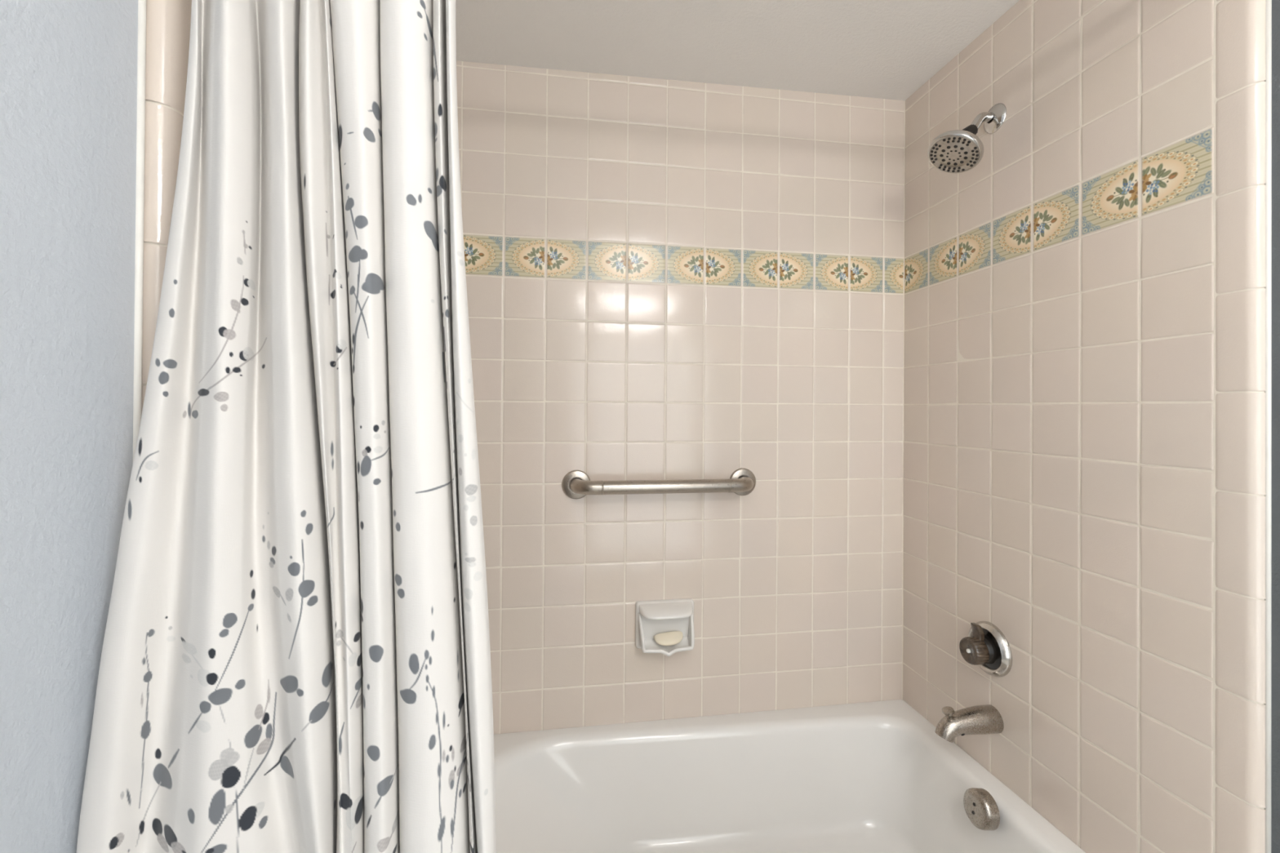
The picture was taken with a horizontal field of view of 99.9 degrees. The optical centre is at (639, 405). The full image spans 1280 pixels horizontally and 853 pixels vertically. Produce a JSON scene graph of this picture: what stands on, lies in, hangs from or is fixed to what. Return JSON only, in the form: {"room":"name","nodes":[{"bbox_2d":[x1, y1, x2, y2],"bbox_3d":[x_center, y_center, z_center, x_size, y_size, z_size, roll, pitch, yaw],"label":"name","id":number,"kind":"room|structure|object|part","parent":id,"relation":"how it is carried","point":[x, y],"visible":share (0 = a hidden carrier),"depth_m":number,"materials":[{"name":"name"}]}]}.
{"room":"bathroom","nodes":[
{"label":"bathroom","id":0,"kind":"room"},
{"bbox_2d":[0,0,137,852],"bbox_3d":[-0.488,0.156,-0.094,0.110,2.259,1.344,0,0,-9],"label":"wall","id":1,"kind":"structure","parent":0,"point":[68,68],"depth_m":0.48,"materials":[{"name":"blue paint"}]},
{"bbox_2d":[133,0,146,460],"bbox_3d":[-0.537,-0.011,0.575,0.008,1.829,0.008,0,0,-9],"label":"trim","id":2,"kind":"structure","parent":1,"relation":"attached to","point":[141,58],"depth_m":0.57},
{"bbox_3d":[0.203,-0.714,0.676,1.485,0.061,0.061,0,0,-9],"label":"curtain rod","id":3,"kind":"object","parent":1,"relation":"attached to","visible":0},
{"bbox_2d":[76,0,495,852],"bbox_3d":[-0.332,0.272,0.557,0.395,1.916,0.156,0,0,-9],"label":"shower curtain","id":4,"kind":"object","parent":3,"relation":"hanging from","point":[295,658],"visible":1,"depth_m":0.55,"materials":[{"name":"fabric"}]},
{"bbox_2d":[456,60,904,734],"bbox_3d":[0.064,-0.021,1.537,1.511,1.812,0.099,0,0,-9],"label":"wall","id":5,"kind":"structure","parent":0,"point":[794,583],"depth_m":1.50,"materials":[{"name":"beige tile"}]},
{"bbox_2d":[561,467,755,498],"bbox_3d":[0.066,0.214,1.444,0.545,0.078,0.088,0,0,-9],"label":"grab bar","id":6,"kind":"object","parent":5,"relation":"attached to","point":[738,484],"visible":1,"depth_m":1.41,"materials":[{"name":"silver metal"}]},
{"bbox_2d":[635,598,694,656],"bbox_3d":[0.073,0.602,1.452,0.162,0.132,0.071,0,0,-9],"label":"soap dish","id":7,"kind":"object","parent":5,"relation":"attached to","point":[652,617],"visible":0.99,"depth_m":1.46,"materials":[{"name":"white ceramic"}]},
{"bbox_2d":[653,631,683,645],"bbox_3d":[0.078,0.628,1.450,0.080,0.030,0.033,0,0,-9],"label":"soap bar","id":8,"kind":"object","parent":7,"relation":"in","point":[673,637],"visible":1,"depth_m":1.44,"materials":[{"name":"beige wax"}]},
{"bbox_2d":[462,234,903,293],"bbox_3d":[0.074,-0.391,1.492,1.443,0.107,0.002,0,0,-9],"label":"trim","id":9,"kind":"structure","parent":5,"relation":"attached to","point":[525,257],"depth_m":1.50,"materials":[{"name":"tile"}]},
{"bbox_2d":[455,0,1019,100],"bbox_3d":[0.236,-0.975,0.483,1.704,0.158,2.245,0,0,-9],"label":"ceiling","id":10,"kind":"structure","parent":0,"point":[881,49],"depth_m":1.33,"materials":[{"name":"white paint"}]},
{"bbox_2d":[902,0,1279,852],"bbox_3d":[1.012,0.170,0.568,0.126,2.259,2.179,0,0,-9],"label":"wall","id":11,"kind":"structure","parent":0,"point":[1060,489],"depth_m":1.07,"materials":[{"name":"beige tile"}]},
{"bbox_2d":[927,102,1006,173],"bbox_3d":[0.761,-0.632,1.248,0.173,0.164,0.115,0,0,-9],"label":"shower fixture","id":12,"kind":"object","parent":11,"relation":"attached to","point":[954,151],"visible":1,"depth_m":1.25,"materials":[{"name":"silver metal"}]},
{"bbox_3d":[0.725,-0.579,1.241,0.092,0.054,0.103,0,0,-9],"label":"plate","id":13,"kind":"part","parent":12,"relation":"part of","materials":[{"name":"silver metal"}]},
{"bbox_3d":[0.804,-0.661,1.268,0.084,0.065,0.022,0,0,-14],"label":"arm","id":14,"kind":"part","parent":12,"relation":"part of","materials":[{"name":"silver metal"}]},
{"bbox_2d":[934,704,1004,742],"bbox_3d":[0.761,0.740,1.256,0.149,0.074,0.059,0,0,-9],"label":"tub spout","id":15,"kind":"object","parent":11,"relation":"attached to","point":[986,719],"visible":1,"depth_m":1.24,"materials":[{"name":"silver metal"}]},
{"bbox_3d":[0.716,0.721,1.249,0.026,0.036,0.026,0,0,-9],"label":"diverter knob","id":16,"kind":"part","parent":15,"relation":"part of","materials":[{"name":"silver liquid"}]},
{"bbox_2d":[959,621,1012,677],"bbox_3d":[0.801,0.576,1.272,0.066,0.122,0.122,0,0,-9],"label":"shower valve","id":17,"kind":"object","parent":11,"relation":"attached to","point":[985,646],"visible":1,"depth_m":1.25,"materials":[{"name":"silver metal"}]},
{"bbox_3d":[0.787,0.577,1.267,0.034,0.062,0.062,0,0,-9],"label":"knob","id":18,"kind":"part","parent":17,"relation":"part of","materials":[{"name":"metal"}]},
{"bbox_3d":[0.796,0.536,1.271,0.022,0.040,0.027,0,0,-9],"label":"lever","id":19,"kind":"part","parent":17,"relation":"part of","materials":[{"name":"metal"}]},
{"bbox_2d":[904,126,1213,293],"bbox_3d":[0.848,-0.387,1.228,0.002,0.107,0.761,0,0,-9],"label":"trim","id":20,"kind":"structure","parent":11,"relation":"attached to","point":[1182,171],"depth_m":1.06,"materials":[{"name":"tile"}]},
{"bbox_2d":[1215,0,1266,852],"bbox_3d":[0.913,-0.006,0.820,0.012,1.818,0.056,1,0,-25],"label":"trim","id":21,"kind":"structure","parent":11,"relation":"attached to","point":[1240,51],"depth_m":0.82,"materials":[{"name":"beige tile"}]},
{"bbox_2d":[1264,0,1271,852],"bbox_3d":[0.930,0.000,0.797,0.008,1.829,0.008,0,0,-9],"label":"trim","id":22,"kind":"structure","parent":11,"relation":"attached to","point":[1268,2],"depth_m":0.79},
{"bbox_3d":[0.220,1.348,0.470,1.704,0.110,2.245,0,0,-9],"label":"floor","id":23,"kind":"structure","parent":0,"visible":0},
{"bbox_2d":[493,699,1085,852],"bbox_3d":[0.124,1.070,1.106,1.444,0.448,0.763,0,0,-9],"label":"bathtub","id":24,"kind":"object","parent":23,"relation":"on","point":[876,776],"visible":0.87,"depth_m":1.40,"materials":[{"name":"white ceramic"}]},
{"bbox_3d":[0.749,0.889,1.185,0.039,0.077,0.075,0,0,-9],"label":"overflow plate","id":25,"kind":"part","parent":24,"relation":"part of","materials":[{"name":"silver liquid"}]},
{"bbox_3d":[-0.634,-0.029,1.015,0.099,1.812,0.780,0,0,-9],"label":"wall","id":26,"kind":"structure","parent":0,"visible":0},
{"bbox_2d":[141,0,191,415],"bbox_3d":[-0.526,-0.017,0.610,0.016,1.818,0.064,0,0,11],"label":"trim","id":27,"kind":"structure","parent":26,"relation":"attached to","point":[168,22],"depth_m":0.59,"materials":[{"name":"beige tile"}]}
]}

